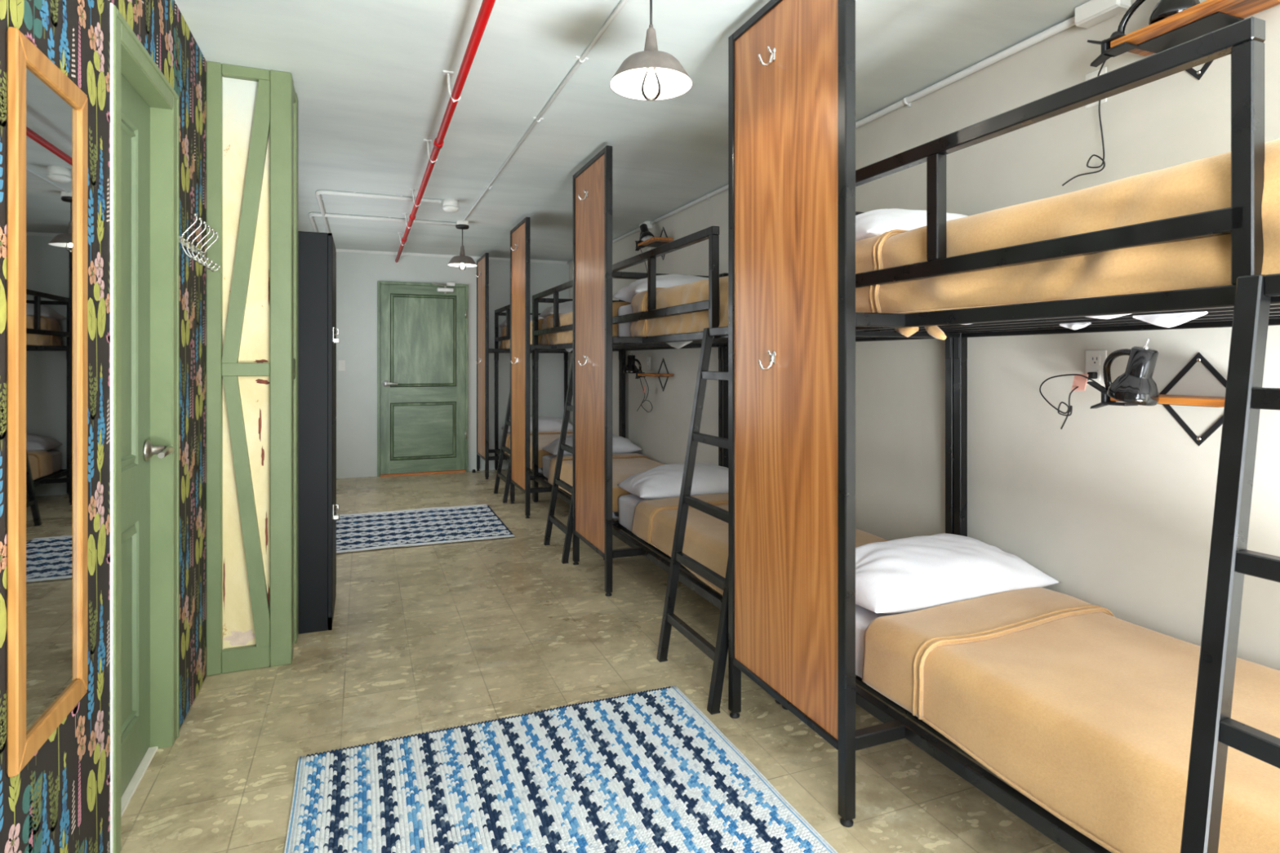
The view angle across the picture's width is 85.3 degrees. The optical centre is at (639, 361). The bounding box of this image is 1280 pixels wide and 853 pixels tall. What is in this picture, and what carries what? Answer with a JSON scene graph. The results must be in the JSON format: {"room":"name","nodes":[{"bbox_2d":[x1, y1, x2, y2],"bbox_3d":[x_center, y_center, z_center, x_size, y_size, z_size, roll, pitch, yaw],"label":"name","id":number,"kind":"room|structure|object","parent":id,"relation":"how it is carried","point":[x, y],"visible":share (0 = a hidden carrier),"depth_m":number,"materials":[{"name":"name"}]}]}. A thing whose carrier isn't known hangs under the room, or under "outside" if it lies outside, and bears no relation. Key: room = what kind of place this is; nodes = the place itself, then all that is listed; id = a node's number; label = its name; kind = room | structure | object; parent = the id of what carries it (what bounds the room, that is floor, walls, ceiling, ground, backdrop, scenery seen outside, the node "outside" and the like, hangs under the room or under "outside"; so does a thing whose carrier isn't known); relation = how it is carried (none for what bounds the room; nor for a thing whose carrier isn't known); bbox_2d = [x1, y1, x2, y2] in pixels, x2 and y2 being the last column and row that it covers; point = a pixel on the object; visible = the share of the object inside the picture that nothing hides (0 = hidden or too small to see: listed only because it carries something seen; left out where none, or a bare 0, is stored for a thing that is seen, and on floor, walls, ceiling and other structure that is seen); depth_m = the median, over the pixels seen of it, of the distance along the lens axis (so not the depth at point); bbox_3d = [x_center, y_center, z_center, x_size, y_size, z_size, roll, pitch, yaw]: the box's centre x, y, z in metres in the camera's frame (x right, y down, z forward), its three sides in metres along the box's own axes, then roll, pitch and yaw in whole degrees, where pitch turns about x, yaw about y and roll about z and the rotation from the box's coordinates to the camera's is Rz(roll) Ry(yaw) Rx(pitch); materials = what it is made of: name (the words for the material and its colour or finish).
{"room":"dormitory","nodes":[
{"label":"dormitory","id":0,"kind":"room"},
{"bbox_2d":[0,0,206,852],"bbox_3d":[-1.121,0.030,1.088,0.121,2.440,13.490,0,0,-22],"label":"wall","id":1,"kind":"structure","parent":0,"point":[59,802],"depth_m":1.64,"materials":[{"name":"paper"}]},
{"bbox_2d":[6,26,87,777],"bbox_3d":[-1.157,0.071,1.368,0.016,1.311,0.335,0,0,-22],"label":"wall mirror","id":2,"kind":"object","parent":1,"relation":"attached to","point":[46,112],"visible":1,"depth_m":1.33,"materials":[{"name":"brown wood"}]},
{"bbox_2d":[26,64,77,735],"bbox_3d":[-1.161,0.071,1.366,0.007,1.231,0.271,0,0,-22],"label":"mirror glass","id":3,"kind":"object","parent":2,"relation":"attached to","point":[51,108],"depth_m":1.37,"materials":[{"name":"grey"}]},
{"bbox_2d":[110,2,178,852],"bbox_3d":[-1.470,0.184,1.993,0.141,2.132,0.649,0,0,-22],"label":"door","id":4,"kind":"structure","parent":1,"relation":"in","point":[144,105],"depth_m":2.12,"materials":[{"name":"green paint"}]},
{"bbox_2d":[178,213,221,271],"bbox_3d":[-1.597,-0.425,2.531,0.062,0.157,0.405,0,0,-22],"label":"coat rack","id":5,"kind":"object","parent":1,"relation":"attached to","point":[184,242],"visible":0.99,"depth_m":2.50,"materials":[{"name":"silver metal"}]},
{"bbox_2d":[336,252,568,478],"bbox_3d":[-2.260,0.030,7.829,2.985,2.440,0.120,0,0,-22],"label":"wall","id":6,"kind":"structure","parent":0,"point":[357,274],"depth_m":7.54,"materials":[{"name":"grey paint"}]},
{"bbox_2d":[337,360,345,370],"bbox_3d":[-3.172,0.048,7.395,0.070,0.115,0.012,0,0,-22],"label":"light switch","id":7,"kind":"object","parent":6,"relation":"attached to","point":[341,363],"visible":1,"depth_m":7.39,"materials":[{"name":"white plastic"}]},
{"bbox_2d":[377,280,468,476],"bbox_3d":[-2.374,0.185,7.645,0.962,2.130,0.137,0,0,-22],"label":"door","id":8,"kind":"structure","parent":6,"relation":"in","point":[423,331],"depth_m":7.68,"materials":[{"name":"green paint"}]},
{"bbox_2d":[336,248,568,264],"bbox_3d":[-2.179,-1.175,7.786,2.865,0.030,0.020,0,0,-22],"label":"trim","id":9,"kind":"structure","parent":6,"relation":"attached to","point":[337,250],"depth_m":7.71,"materials":[{"name":"white paint"}]},
{"bbox_2d":[120,468,1111,852],"bbox_3d":[0.266,1.300,1.639,3.105,0.100,13.490,0,0,-22],"label":"floor","id":10,"kind":"structure","parent":0,"point":[428,637],"depth_m":2.67,"materials":[{"name":"concrete"}]},
{"bbox_2d":[205,61,298,675],"bbox_3d":[-1.637,0.030,2.959,0.304,2.440,0.330,0,0,-22],"label":"barn door","id":11,"kind":"structure","parent":10,"relation":"on","point":[252,113],"depth_m":2.82,"materials":[{"name":"green paint"}]},
{"bbox_2d":[298,231,339,634],"bbox_3d":[-1.709,0.328,3.394,0.453,1.845,0.510,0,0,-22],"label":"locker","id":12,"kind":"object","parent":10,"relation":"on","point":[317,340],"visible":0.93,"depth_m":3.21,"materials":[{"name":"metal"}]},
{"bbox_2d":[336,504,515,553],"bbox_3d":[-1.778,1.240,5.195,1.455,0.019,1.176,0,0,-22],"label":"rug","id":13,"kind":"object","parent":10,"relation":"on","point":[356,532],"visible":0.8,"depth_m":5.17,"materials":[{"name":"fabric"}]},
{"bbox_2d":[475,253,620,502],"bbox_3d":[-1.034,0.052,7.208,1.126,2.395,1.976,0,0,-22],"label":"bunk bed","id":14,"kind":"object","parent":10,"relation":"on","point":[483,350],"visible":0.57,"depth_m":7.55,"materials":[{"name":"black metal"}]},
{"bbox_2d":[501,434,542,473],"bbox_3d":[-0.908,0.926,7.266,0.757,0.194,1.841,0,0,-22],"label":"mattress","id":15,"kind":"object","parent":14,"relation":"on","point":[540,469],"visible":0.02,"depth_m":6.29,"materials":[{"name":"white fabric"}]},
{"bbox_2d":[501,417,572,432],"bbox_3d":[-1.152,0.729,7.963,0.810,0.177,0.410,0,0,-22],"label":"pillow","id":16,"kind":"object","parent":15,"relation":"on","point":[545,424],"visible":0.37,"depth_m":7.85,"materials":[{"name":"white fabric"}]},
{"bbox_2d":[504,431,572,469],"bbox_3d":[-0.841,0.890,7.072,0.841,0.220,1.534,0,0,-22],"label":"blanket","id":17,"kind":"object","parent":15,"relation":"on","point":[545,438],"visible":0.21,"depth_m":7.17,"materials":[{"name":"beige fabric"}]},
{"bbox_2d":[284,685,837,852],"bbox_3d":[-0.132,1.242,1.583,1.306,0.013,1.800,0,0,-22],"label":"rug","id":18,"kind":"object","parent":10,"relation":"on","point":[646,771],"visible":1,"depth_m":2.00,"materials":[{"name":"fabric"}]},
{"bbox_2d":[510,217,721,564],"bbox_3d":[-0.307,0.052,5.380,1.126,2.395,1.976,0,0,-22],"label":"bunk bed","id":19,"kind":"object","parent":10,"relation":"on","point":[521,347],"visible":0.56,"depth_m":5.65,"materials":[{"name":"black metal"}]},
{"bbox_2d":[542,324,572,352],"bbox_3d":[-0.181,-0.210,5.439,0.756,0.280,1.841,0,0,-22],"label":"mattress","id":20,"kind":"object","parent":19,"relation":"on","point":[569,350],"visible":0.06,"depth_m":5.63,"materials":[{"name":"white fabric"}]},
{"bbox_2d":[538,301,572,318],"bbox_3d":[-0.453,-0.447,6.124,0.810,0.177,0.410,0,0,-22],"label":"pillow","id":21,"kind":"object","parent":20,"relation":"on","point":[565,307],"visible":0.2,"depth_m":5.91,"materials":[{"name":"white fabric"}]},
{"bbox_2d":[540,302,631,344],"bbox_3d":[-0.155,-0.263,5.329,0.852,0.282,1.724,0,0,-22],"label":"blanket","id":22,"kind":"object","parent":20,"relation":"on","point":[565,337],"visible":0.17,"depth_m":5.39,"materials":[{"name":"beige fabric"}]},
{"bbox_2d":[542,454,618,519],"bbox_3d":[-0.181,0.926,5.439,0.756,0.194,1.841,0,0,-22],"label":"mattress","id":23,"kind":"object","parent":19,"relation":"on","point":[546,460],"visible":0.06,"depth_m":6.00,"materials":[{"name":"white fabric"}]},
{"bbox_2d":[541,434,642,456],"bbox_3d":[-0.425,0.728,6.135,0.810,0.178,0.410,0,0,-22],"label":"pillow","id":24,"kind":"object","parent":23,"relation":"on","point":[620,445],"visible":0.39,"depth_m":6.05,"materials":[{"name":"white fabric"}]},
{"bbox_2d":[547,453,663,512],"bbox_3d":[-0.107,0.888,5.203,0.845,0.224,1.454,0,0,-22],"label":"blanket","id":25,"kind":"object","parent":23,"relation":"on","point":[624,465],"visible":0.29,"depth_m":5.34,"materials":[{"name":"beige fabric"}]},
{"bbox_2d":[572,145,953,715],"bbox_3d":[0.420,0.052,3.553,1.126,2.395,1.976,0,0,-22],"label":"bunk bed","id":26,"kind":"object","parent":10,"relation":"on","point":[593,270],"visible":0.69,"depth_m":3.70,"materials":[{"name":"black metal"}]},
{"bbox_2d":[617,493,650,531],"bbox_3d":[0.546,0.926,3.611,0.757,0.194,1.842,0,0,-22],"label":"mattress","id":27,"kind":"object","parent":26,"relation":"on","point":[627,504],"visible":0.03,"depth_m":4.19,"materials":[{"name":"white fabric"}]},
{"bbox_2d":[616,462,728,499],"bbox_3d":[0.302,0.727,4.307,0.810,0.180,0.410,0,0,-22],"label":"pillow","id":28,"kind":"object","parent":27,"relation":"on","point":[661,482],"visible":0.72,"depth_m":4.16,"materials":[{"name":"white fabric"}]},
{"bbox_2d":[631,493,888,595],"bbox_3d":[0.618,0.891,3.401,0.851,0.214,1.493,0,0,-22],"label":"blanket","id":29,"kind":"object","parent":27,"relation":"on","point":[706,535],"visible":0.34,"depth_m":3.51,"materials":[{"name":"beige fabric"}]},
{"bbox_2d":[617,303,693,348],"bbox_3d":[0.546,-0.207,3.611,0.757,0.284,1.842,0,0,-22],"label":"mattress","id":30,"kind":"object","parent":26,"relation":"on","point":[624,328],"visible":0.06,"depth_m":4.16,"materials":[{"name":"white fabric"}]},
{"bbox_2d":[612,274,708,302],"bbox_3d":[0.274,-0.448,4.296,0.810,0.178,0.410,0,0,-22],"label":"pillow","id":31,"kind":"object","parent":30,"relation":"on","point":[627,293],"visible":0.23,"depth_m":4.13,"materials":[{"name":"white fabric"}]},
{"bbox_2d":[630,275,728,337],"bbox_3d":[0.603,-0.262,3.422,0.847,0.283,1.560,0,0,-22],"label":"blanket","id":32,"kind":"object","parent":30,"relation":"on","point":[698,291],"visible":0.31,"depth_m":3.42,"materials":[{"name":"beige fabric"}]},
{"bbox_2d":[728,0,1279,852],"bbox_3d":[1.147,0.052,1.725,1.126,2.395,1.976,0,0,-22],"label":"bunk bed","id":33,"kind":"object","parent":10,"relation":"on","point":[794,323],"visible":0.91,"depth_m":1.92,"materials":[{"name":"black metal"}]},
{"bbox_2d":[855,604,901,678],"bbox_3d":[1.273,0.926,1.783,0.756,0.195,1.841,0,0,-22],"label":"mattress","id":34,"kind":"object","parent":33,"relation":"on","point":[864,616],"visible":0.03,"depth_m":2.22,"materials":[{"name":"white fabric"}]},
{"bbox_2d":[855,533,1062,613],"bbox_3d":[1.028,0.732,2.480,0.810,0.171,0.410,0,0,-22],"label":"pillow","id":35,"kind":"object","parent":34,"relation":"on","point":[914,573],"visible":0.84,"depth_m":2.34,"materials":[{"name":"white fabric"}]},
{"bbox_2d":[862,587,1279,852],"bbox_3d":[1.339,0.890,1.582,0.840,0.228,1.517,0,0,-22],"label":"blanket","id":36,"kind":"object","parent":33,"relation":"on","point":[1085,711],"visible":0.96,"depth_m":1.68,"materials":[{"name":"beige fabric"}]},
{"bbox_2d":[962,311,1208,329],"bbox_3d":[1.273,-0.212,1.783,0.756,0.273,1.841,0,0,-22],"label":"mattress","id":37,"kind":"object","parent":33,"relation":"on","point":[1166,320],"visible":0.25,"depth_m":1.59,"materials":[{"name":"white fabric"}]},
{"bbox_2d":[855,208,968,240],"bbox_3d":[1.001,-0.446,2.469,0.810,0.174,0.410,0,0,-22],"label":"pillow","id":38,"kind":"object","parent":37,"relation":"on","point":[873,223],"visible":0.19,"depth_m":2.23,"materials":[{"name":"white fabric"}]},
{"bbox_2d":[855,138,1279,339],"bbox_3d":[1.308,-0.232,1.661,0.848,0.350,1.694,0,0,-22],"label":"blanket","id":39,"kind":"object","parent":37,"relation":"on","point":[1203,184],"visible":0.61,"depth_m":1.50,"materials":[{"name":"beige fabric"}]},
{"bbox_2d":[174,0,1090,261],"bbox_3d":[0.266,-1.240,1.639,3.105,0.100,13.490,0,0,-22],"label":"ceiling","id":40,"kind":"structure","parent":0,"point":[371,85],"depth_m":3.01,"materials":[{"name":"paint"}]},
{"bbox_2d":[315,190,441,233],"bbox_3d":[-2.363,-1.175,6.220,0.855,0.029,2.755,0,0,-22],"label":"conduit","id":41,"kind":"object","parent":40,"relation":"attached to","point":[317,193],"visible":0.97,"depth_m":4.97,"materials":[{"name":"white"}]},
{"bbox_2d":[308,212,456,232],"bbox_3d":[-2.466,-1.174,6.620,1.160,0.031,1.935,0,0,-22],"label":"conduit","id":42,"kind":"object","parent":40,"relation":"attached to","point":[311,215],"visible":0.92,"depth_m":5.74,"materials":[{"name":"white metal"}]},
{"bbox_2d":[395,0,495,262],"bbox_3d":[-0.212,-1.129,1.460,0.073,0.122,13.230,0,0,-22],"label":"pipe","id":43,"kind":"object","parent":40,"relation":"hanging from","point":[486,6],"visible":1,"depth_m":2.87,"materials":[{"name":"metal"}]},
{"bbox_2d":[442,198,458,213],"bbox_3d":[-1.401,-1.147,5.147,0.119,0.086,0.119,0,0,-22],"label":"smoke detector","id":44,"kind":"object","parent":40,"relation":"attached to","point":[450,205],"visible":1,"depth_m":5.10,"materials":[{"name":"white plastic"}]},
{"bbox_2d":[447,220,477,271],"bbox_3d":[-1.513,-0.980,5.920,0.247,0.420,0.247,0,0,-22],"label":"pendant lamp","id":45,"kind":"object","parent":40,"relation":"hanging from","point":[461,260],"visible":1,"depth_m":5.88,"materials":[{"name":"white metal"}]},
{"bbox_2d":[462,0,627,221],"bbox_3d":[0.591,-1.182,0.665,0.050,0.021,11.160,0,0,-22],"label":"conduit","id":46,"kind":"object","parent":40,"relation":"attached to","point":[581,59],"visible":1,"depth_m":2.99,"materials":[{"name":"white metal"}]},
{"bbox_2d":[608,0,693,101],"bbox_3d":[0.033,-0.980,2.056,0.247,0.420,0.247,0,0,-22],"label":"pendant lamp","id":47,"kind":"object","parent":40,"relation":"hanging from","point":[650,74],"visible":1,"depth_m":2.08,"materials":[{"name":"white metal"}]},
{"bbox_2d":[645,67,656,71],"bbox_3d":[0.033,-0.876,2.056,0.034,0.028,0.034,0,0,-22],"label":"socket","id":48,"kind":"object","parent":47,"relation":"attached to","point":[651,69],"depth_m":2.06,"materials":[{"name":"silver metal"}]},
{"bbox_2d":[568,0,1279,671],"bbox_3d":[1.652,0.030,2.191,0.120,2.440,13.490,0,0,-22],"label":"wall","id":49,"kind":"structure","parent":0,"point":[1115,504],"depth_m":2.48,"materials":[{"name":"grey paint"}]},
{"bbox_2d":[639,221,652,231],"bbox_3d":[0.049,-1.159,5.971,0.066,0.062,0.150,0,0,-22],"label":"junction box","id":50,"kind":"object","parent":49,"relation":"attached to","point":[649,226],"visible":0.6,"depth_m":5.91,"materials":[{"name":"white plastic"}]},
{"bbox_2d":[647,356,650,370],"bbox_3d":[0.074,0.022,5.985,0.010,0.116,0.072,0,0,-22],"label":"power outlet","id":51,"kind":"object","parent":49,"relation":"attached to","point":[648,357],"visible":1,"depth_m":5.97,"materials":[{"name":"white plastic"}]},
{"bbox_2d":[637,226,673,260],"bbox_3d":[0.124,-0.965,5.642,0.170,0.276,0.355,0,0,-22],"label":"wall shelf","id":52,"kind":"object","parent":49,"relation":"attached to","point":[655,242],"visible":0.91,"depth_m":5.60,"materials":[{"name":"brown wood"}]},
{"bbox_2d":[635,222,653,271],"bbox_3d":[0.040,-0.885,5.767,0.126,0.535,0.213,0,0,-22],"label":"reading lamp","id":53,"kind":"object","parent":52,"relation":"attached to","point":[645,234],"visible":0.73,"depth_m":5.75,"materials":[{"name":"black metal"}]},
{"bbox_2d":[637,357,673,391],"bbox_3d":[0.124,0.112,5.642,0.170,0.276,0.355,0,0,-22],"label":"wall shelf","id":54,"kind":"object","parent":49,"relation":"attached to","point":[658,375],"visible":1,"depth_m":5.63,"materials":[{"name":"brown wood"}]},
{"bbox_2d":[623,351,652,412],"bbox_3d":[-0.032,0.175,5.781,0.156,0.514,0.344,0,0,-22],"label":"reading lamp","id":55,"kind":"object","parent":54,"relation":"attached to","point":[630,367],"visible":1,"depth_m":5.80,"materials":[{"name":"black metal"}]},
{"bbox_2d":[566,15,1075,264],"bbox_3d":[1.578,-1.166,2.172,0.034,0.042,13.230,0,0,-22],"label":"conduit","id":56,"kind":"object","parent":49,"relation":"attached to","point":[1070,22],"visible":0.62,"depth_m":2.90,"materials":[{"name":"white metal"}]},
{"bbox_2d":[1085,350,1106,385],"bbox_3d":[1.528,0.022,2.329,0.010,0.116,0.072,0,0,-22],"label":"power outlet","id":57,"kind":"object","parent":49,"relation":"attached to","point":[1095,359],"visible":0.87,"depth_m":2.32,"materials":[{"name":"white plastic"}]},
{"bbox_2d":[1089,354,1100,364],"bbox_3d":[1.525,-0.004,2.328,0.004,0.036,0.034,0,0,-22],"label":"socket","id":58,"kind":"object","parent":57,"relation":"attached to","point":[1095,359],"depth_m":2.33,"materials":[{"name":"white plastic"}]},
{"bbox_2d":[1089,369,1100,381],"bbox_3d":[1.525,0.048,2.328,0.004,0.036,0.034,0,0,-22],"label":"socket","id":59,"kind":"object","parent":57,"relation":"attached to","point":[1098,371],"depth_m":2.32,"materials":[{"name":"white plastic"}]},
{"bbox_2d":[1085,66,1106,108],"bbox_3d":[1.528,-0.915,2.329,0.010,0.116,0.072,0,0,-22],"label":"power outlet","id":60,"kind":"object","parent":49,"relation":"attached to","point":[1104,70],"visible":0.23,"depth_m":2.33,"materials":[{"name":"white plastic"}]},
{"bbox_2d":[1089,73,1100,79],"bbox_3d":[1.525,-0.941,2.328,0.004,0.036,0.034,0,0,-22],"label":"socket","id":61,"kind":"object","parent":60,"relation":"attached to","point":[1091,75],"depth_m":2.33,"materials":[{"name":"white plastic"}]},
{"bbox_2d":[1075,0,1130,28],"bbox_3d":[1.516,-1.159,2.282,0.066,0.062,0.150,0,0,-22],"label":"junction box","id":62,"kind":"object","parent":49,"relation":"attached to","point":[1092,12],"visible":0.94,"depth_m":2.27,"materials":[{"name":"white plastic"}]},
{"bbox_2d":[1110,351,1226,445],"bbox_3d":[1.578,0.112,1.986,0.170,0.276,0.355,0,0,-22],"label":"wall shelf","id":63,"kind":"object","parent":49,"relation":"attached to","point":[1165,399],"visible":0.66,"depth_m":2.01,"materials":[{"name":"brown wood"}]},
{"bbox_2d":[1039,337,1159,429],"bbox_3d":[1.443,0.083,2.177,0.144,0.296,0.485,0,0,5],"label":"reading lamp","id":64,"kind":"object","parent":63,"relation":"attached to","point":[1136,386],"visible":1,"depth_m":1.97,"materials":[{"name":"black metal"}]},
{"bbox_2d":[1142,337,1149,349],"bbox_3d":[1.429,-0.049,1.962,0.014,0.033,0.018,0,0,-22],"label":"switch","id":65,"kind":"object","parent":64,"relation":"attached to","point":[1144,347],"depth_m":1.96,"materials":[{"name":"metal"}]},
{"bbox_2d":[1110,0,1279,79],"bbox_3d":[1.578,-0.965,1.986,0.170,0.276,0.355,0,0,-22],"label":"wall shelf","id":66,"kind":"object","parent":49,"relation":"attached to","point":[1207,16],"visible":0.84,"depth_m":1.98,"materials":[{"name":"brown wood"}]},
{"bbox_2d":[1062,0,1199,186],"bbox_3d":[1.493,-0.880,2.154,0.159,0.574,0.424,0,0,-15],"label":"reading lamp","id":67,"kind":"object","parent":66,"relation":"attached to","point":[1163,9],"visible":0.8,"depth_m":2.10,"materials":[{"name":"black metal"}]},
{"bbox_3d":[-0.908,-0.237,7.266,0.756,0.224,1.841,0,0,-22],"label":"mattress","id":68,"kind":"object","parent":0,"visible":0},
{"bbox_2d":[498,315,543,328],"bbox_3d":[-1.180,-0.445,7.952,0.810,0.173,0.410,0,0,-22],"label":"pillow","id":69,"kind":"object","parent":68,"relation":"on","point":[504,324],"visible":0.04,"depth_m":7.83,"materials":[{"name":"white fabric"}]},
{"bbox_2d":[499,318,543,348],"bbox_3d":[-0.879,-0.262,7.158,0.849,0.281,1.723,0,0,-22],"label":"blanket","id":70,"kind":"object","parent":68,"relation":"on","point":[504,344],"visible":0.12,"depth_m":7.40,"materials":[{"name":"beige fabric"}]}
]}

